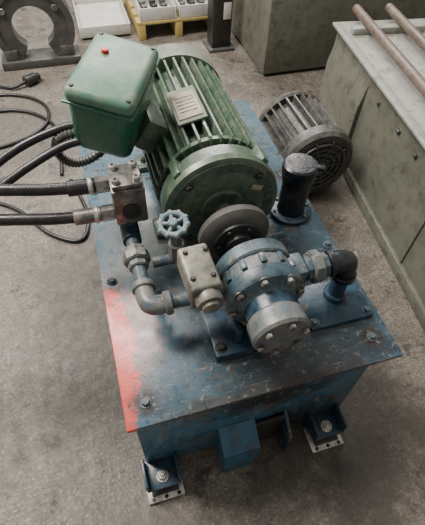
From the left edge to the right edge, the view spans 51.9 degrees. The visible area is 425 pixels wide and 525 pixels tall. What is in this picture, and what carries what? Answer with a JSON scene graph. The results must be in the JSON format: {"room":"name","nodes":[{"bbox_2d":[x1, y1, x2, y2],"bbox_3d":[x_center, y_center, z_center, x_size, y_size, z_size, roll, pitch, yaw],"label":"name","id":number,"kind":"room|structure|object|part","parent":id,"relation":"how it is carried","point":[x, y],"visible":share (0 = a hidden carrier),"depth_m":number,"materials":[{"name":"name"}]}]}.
{"room":"factory workshop","nodes":[
{"label":"factory workshop","id":0,"kind":"room"},
{"bbox_2d":[0,0,424,524],"bbox_3d":[0.362,-0.760,2.232,10.000,0.001,10.000,-12,53,-11],"label":"floor","id":1,"kind":"structure","parent":0,"point":[68,456],"depth_m":1.30,"materials":[{"name":"concrete"}]},
{"bbox_2d":[0,72,40,88],"bbox_3d":[-1.219,-0.927,2.268,0.629,0.053,0.095,-9,52,-9],"label":"plug","id":2,"kind":"object","parent":1,"relation":"on","point":[32,78],"visible":1,"depth_m":2.29,"materials":[{"name":"black plastic"}]},
{"bbox_3d":[-1.257,-0.917,2.271,0.558,0.035,0.045,-3,52,-5],"label":"cord","id":3,"kind":"part","parent":2,"relation":"part of","materials":[{"name":"black rubber"}]},
{"bbox_2d":[0,93,50,148],"bbox_3d":[-1.110,-0.659,2.083,0.654,0.016,0.502,-12,53,-11],"label":"extension cord","id":4,"kind":"object","parent":1,"relation":"on","point":[45,124],"visible":0.91,"depth_m":2.14,"materials":[{"name":"black rubber"}]},
{"bbox_2d":[0,109,63,175],"bbox_3d":[-0.979,-0.622,2.059,0.839,0.016,0.360,16,53,11],"label":"extension cord","id":5,"kind":"object","parent":1,"relation":"on","point":[1,110],"visible":0.61,"depth_m":2.15,"materials":[{"name":"black rubber"}]},
{"bbox_2d":[0,0,80,70],"bbox_3d":[-0.957,-1.272,2.324,0.423,0.412,0.141,-12,53,-11],"label":"mounting bracket","id":6,"kind":"object","parent":1,"relation":"on","point":[61,51],"visible":0.98,"depth_m":2.36,"materials":[{"name":"metal"}]},
{"bbox_2d":[0,178,89,242],"bbox_3d":[-0.902,-0.297,1.804,0.951,0.016,0.325,14,52,8],"label":"extension cord","id":7,"kind":"object","parent":1,"relation":"on","point":[80,197],"visible":0.69,"depth_m":1.67,"materials":[{"name":"black rubber"}]},
{"bbox_2d":[72,0,130,38],"bbox_3d":[-0.711,-1.569,2.785,0.308,0.075,0.449,-12,53,-11],"label":"metal tray","id":8,"kind":"object","parent":1,"relation":"on","point":[110,17],"visible":0.99,"depth_m":2.76,"materials":[{"name":"white metal"}]},
{"bbox_2d":[124,0,207,40],"bbox_3d":[-0.286,-1.661,2.855,0.511,0.105,0.582,-12,53,-11],"label":"pallet","id":9,"kind":"object","parent":1,"relation":"on","point":[176,25],"visible":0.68,"depth_m":2.67,"materials":[{"name":"yellow wood"}]},
{"bbox_2d":[133,0,176,21],"bbox_3d":[-0.354,-1.565,2.662,0.218,0.070,0.238,-12,53,-11],"label":"bin","id":10,"kind":"object","parent":9,"relation":"on","point":[147,10],"visible":1,"depth_m":2.61,"materials":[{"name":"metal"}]},
{"bbox_2d":[173,0,207,17],"bbox_3d":[-0.126,-1.613,2.709,0.218,0.070,0.238,-12,53,-11],"label":"bin","id":11,"kind":"object","parent":9,"relation":"on","point":[184,8],"visible":0.81,"depth_m":2.64,"materials":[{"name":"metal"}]},
{"bbox_2d":[203,0,234,52],"bbox_3d":[0.048,-1.567,2.359,0.159,0.784,0.159,-12,53,-11],"label":"machine leg","id":12,"kind":"object","parent":1,"relation":"on","point":[219,21],"visible":1,"depth_m":2.53,"materials":[{"name":"black metal"}]},
{"bbox_3d":[0.036,-1.328,2.659,0.159,0.018,0.159,-12,53,-11],"label":"plate","id":13,"kind":"part","parent":12,"relation":"part of","materials":[{"name":"grey metal"}]},
{"bbox_2d":[79,100,402,504],"bbox_3d":[-0.019,0.017,1.329,0.602,0.421,1.087,-12,53,-11],"label":"tank","id":14,"kind":"object","parent":1,"relation":"on","point":[178,400],"visible":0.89,"depth_m":0.99,"materials":[{"name":"blue metal"}]},
{"bbox_2d":[107,277,116,285],"bbox_3d":[-0.239,0.046,1.039,0.025,0.003,0.025,-12,53,-11],"label":"bolt","id":15,"kind":"object","parent":14,"relation":"in","point":[111,281],"depth_m":1.03,"materials":[{"name":"metal"}]},
{"bbox_2d":[140,397,151,408],"bbox_3d":[-0.131,0.277,0.860,0.025,0.003,0.025,-12,53,-11],"label":"bolt","id":16,"kind":"object","parent":14,"relation":"in","point":[145,402],"depth_m":0.85,"materials":[{"name":"silver metal"}]},
{"bbox_3d":[-0.129,0.535,1.112,0.085,0.009,0.075,-12,53,-11],"label":"foot plate","id":17,"kind":"part","parent":14,"relation":"part of","materials":[{"name":"blue metal"}]},
{"bbox_2d":[156,469,168,482],"bbox_3d":[-0.126,0.538,1.101,0.032,0.004,0.032,-12,53,-11],"label":"bolt","id":18,"kind":"object","parent":14,"relation":"in","point":[165,478],"depth_m":1.10,"materials":[{"name":"silver metal"}]},
{"bbox_2d":[50,32,276,244],"bbox_3d":[-0.147,-0.341,1.082,0.491,0.418,0.586,-12,53,-11],"label":"motor","id":19,"kind":"object","parent":14,"relation":"on","point":[169,102],"visible":0.84,"depth_m":0.96,"materials":[{"name":"metal"}]},
{"bbox_2d":[0,121,72,166],"bbox_3d":[-0.671,-0.059,0.982,0.851,0.378,0.051,-19,55,-16],"label":"power cable","id":20,"kind":"object","parent":19,"relation":"attached to","point":[45,134],"visible":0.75,"depth_m":0.94,"materials":[{"name":"black rubber"}]},
{"bbox_2d":[0,138,81,183],"bbox_3d":[-0.661,-0.009,0.987,0.853,0.408,0.056,-19,55,-17],"label":"power cable","id":21,"kind":"object","parent":19,"relation":"attached to","point":[55,150],"visible":0.9,"depth_m":0.94,"materials":[{"name":"black rubber"}]},
{"bbox_3d":[-0.050,-0.322,1.152,0.274,0.274,0.365,-12,53,-11],"label":"finned frame","id":22,"kind":"part","parent":19,"relation":"part of","materials":[{"name":"green metal"}]},
{"bbox_2d":[198,204,268,259],"bbox_3d":[0.046,-0.065,0.951,0.158,0.158,0.087,-12,53,-11],"label":"coupling","id":23,"kind":"object","parent":19,"relation":"attached to","point":[231,226],"visible":0.74,"depth_m":0.90,"materials":[{"name":"metal"}]},
{"bbox_3d":[-0.126,0.573,1.135,0.070,0.010,0.050,-12,53,-11],"label":"foot pad frame","id":24,"kind":"part","parent":14,"relation":"part of","materials":[{"name":"metal"}]},
{"bbox_2d":[200,238,310,361],"bbox_3d":[0.093,0.077,0.882,0.203,0.226,0.234,-12,53,-11],"label":"pump","id":25,"kind":"object","parent":14,"relation":"on","point":[262,283],"visible":0.94,"depth_m":0.81,"materials":[{"name":"metal"}]},
{"bbox_2d":[119,222,196,314],"bbox_3d":[-0.108,-0.011,0.933,0.163,0.070,0.274,-12,53,-11],"label":"pipe","id":26,"kind":"object","parent":25,"relation":"attached to","point":[136,258],"visible":0.88,"depth_m":0.88,"materials":[{"name":"metal"}]},
{"bbox_2d":[106,159,147,224],"bbox_3d":[-0.180,-0.148,0.923,0.068,0.118,0.080,-12,53,-11],"label":"valve manifold","id":27,"kind":"object","parent":26,"relation":"attached to","point":[127,189],"visible":1,"depth_m":0.89,"materials":[{"name":"metal"}]},
{"bbox_2d":[0,175,109,196],"bbox_3d":[-0.655,-0.105,0.907,0.884,0.140,0.052,-4,52,-5],"label":"hose","id":28,"kind":"object","parent":27,"relation":"attached to","point":[99,184],"visible":1,"depth_m":0.89,"materials":[{"name":"rubber"}]},
{"bbox_2d":[0,204,115,225],"bbox_3d":[-0.647,-0.047,0.925,0.884,0.140,0.052,-4,52,-5],"label":"hose","id":29,"kind":"object","parent":27,"relation":"attached to","point":[95,214],"visible":1,"depth_m":0.90,"materials":[{"name":"rubber"}]},
{"bbox_2d":[108,159,139,185],"bbox_3d":[-0.179,-0.183,0.884,0.058,0.014,0.061,-12,53,-11],"label":"bolts","id":30,"kind":"object","parent":27,"relation":"attached to","point":[128,174],"depth_m":0.89,"materials":[{"name":"grey metal"}]},
{"bbox_2d":[151,210,190,267],"bbox_3d":[-0.077,-0.043,0.901,0.104,0.128,0.069,-12,53,-11],"label":"valve","id":31,"kind":"object","parent":26,"relation":"attached to","point":[175,242],"visible":0.94,"depth_m":0.87,"materials":[{"name":"metal"}]},
{"bbox_2d":[177,243,222,312],"bbox_3d":[-0.022,0.039,0.812,0.058,0.101,0.129,-14,53,-13],"label":"valve","id":32,"kind":"object","parent":26,"relation":"on","point":[201,280],"visible":1,"depth_m":0.78,"materials":[{"name":"grey metal"}]},
{"bbox_2d":[215,342,226,352],"bbox_3d":[0.018,0.178,0.915,0.026,0.003,0.026,-12,53,-11],"label":"bolt","id":33,"kind":"object","parent":25,"relation":"in","point":[220,347],"depth_m":0.91,"materials":[{"name":"metal"}]},
{"bbox_2d":[270,153,325,224],"bbox_3d":[0.216,-0.195,1.142,0.114,0.166,0.114,-12,53,-11],"label":"cap","id":34,"kind":"object","parent":14,"relation":"on","point":[299,171],"visible":0.96,"depth_m":1.10,"materials":[{"name":"black metal"}]},
{"bbox_3d":[0.302,0.446,1.232,0.080,0.050,0.040,-12,53,-11],"label":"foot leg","id":35,"kind":"part","parent":14,"relation":"part of","materials":[{"name":"blue metal"}]},
{"bbox_3d":[0.310,0.481,1.225,0.070,0.010,0.050,-12,53,-11],"label":"foot pad frame","id":36,"kind":"part","parent":14,"relation":"part of","materials":[{"name":"grey metal"}]},
{"bbox_2d":[320,420,331,431],"bbox_3d":[0.310,0.446,1.192,0.032,0.004,0.032,-12,53,-11],"label":"bolt","id":37,"kind":"object","parent":14,"relation":"in","point":[323,427],"depth_m":1.19,"materials":[{"name":"silver metal"}]},
{"bbox_3d":[0.307,0.443,1.202,0.085,0.009,0.075,-12,53,-11],"label":"foot plate","id":38,"kind":"part","parent":14,"relation":"part of","materials":[{"name":"blue metal"}]},
{"bbox_2d":[297,249,373,331],"bbox_3d":[0.270,0.042,0.946,0.176,0.182,0.115,-12,53,-11],"label":"pipe","id":39,"kind":"object","parent":14,"relation":"on","point":[336,301],"visible":0.89,"depth_m":0.98,"materials":[{"name":"blue metal"}]},
{"bbox_2d":[310,318,319,326],"bbox_3d":[0.227,0.134,0.972,0.023,0.003,0.023,-12,53,-11],"label":"bolt","id":40,"kind":"object","parent":39,"relation":"in","point":[315,322],"depth_m":0.97,"materials":[{"name":"metal"}]},
{"bbox_3d":[0.278,0.093,1.014,0.155,0.012,0.115,-12,53,-11],"label":"flange plate","id":41,"kind":"part","parent":39,"relation":"part of","materials":[{"name":"blue metal"}]},
{"bbox_2d":[361,305,371,313],"bbox_3d":[0.352,0.108,0.998,0.023,0.003,0.023,-12,53,-11],"label":"bolt","id":42,"kind":"object","parent":39,"relation":"in","point":[365,309],"depth_m":0.99,"materials":[{"name":"grey metal"}]},
{"bbox_2d":[366,332,377,341],"bbox_3d":[0.353,0.165,0.968,0.025,0.003,0.025,-12,53,-11],"label":"bolt","id":43,"kind":"object","parent":14,"relation":"in","point":[370,336],"depth_m":0.96,"materials":[{"name":"silver metal"}]},
{"bbox_2d":[259,90,352,193],"bbox_3d":[0.364,-0.520,1.839,0.305,0.315,0.405,-12,53,-11],"label":"motor","id":44,"kind":"object","parent":1,"relation":"on","point":[296,121],"visible":0.6,"depth_m":1.72,"materials":[{"name":"metal"}]},
{"bbox_3d":[0.371,-0.506,1.822,0.296,0.296,0.238,-12,53,-11],"label":"finned frame","id":45,"kind":"part","parent":44,"relation":"part of","materials":[{"name":"grey metal"}]},
{"bbox_2d":[305,142,345,188],"bbox_3d":[0.420,-0.375,1.720,0.237,0.227,0.015,-12,53,-11],"label":"grille","id":46,"kind":"object","parent":44,"relation":"attached to","point":[332,155],"depth_m":1.70,"materials":[{"name":"grey metal"}]},
{"bbox_2d":[231,0,424,74],"bbox_3d":[0.750,-1.561,2.523,1.180,0.564,0.652,-12,53,-11],"label":"base cabinet","id":47,"kind":"object","parent":1,"relation":"on","point":[280,36],"visible":0.68,"depth_m":2.34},
{"bbox_2d":[318,18,424,331],"bbox_3d":[1.203,0.055,1.323,1.000,0.460,2.555,-6,52,-7],"label":"workbench","id":48,"kind":"object","parent":1,"relation":"on","point":[363,90],"visible":0.95,"depth_m":1.63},
{"bbox_3d":[0.751,0.391,1.300,0.018,0.051,2.026,-6,52,-7],"label":"rail","id":49,"kind":"part","parent":48,"relation":"part of","materials":[{"name":"metal"}]},
{"bbox_2d":[350,3,424,97],"bbox_3d":[0.854,-0.362,1.308,0.317,0.060,1.850,-6,52,-7],"label":"bars","id":50,"kind":"object","parent":48,"relation":"on","point":[403,25],"visible":1,"depth_m":1.71,"materials":[{"name":"brown metal"}]}
]}

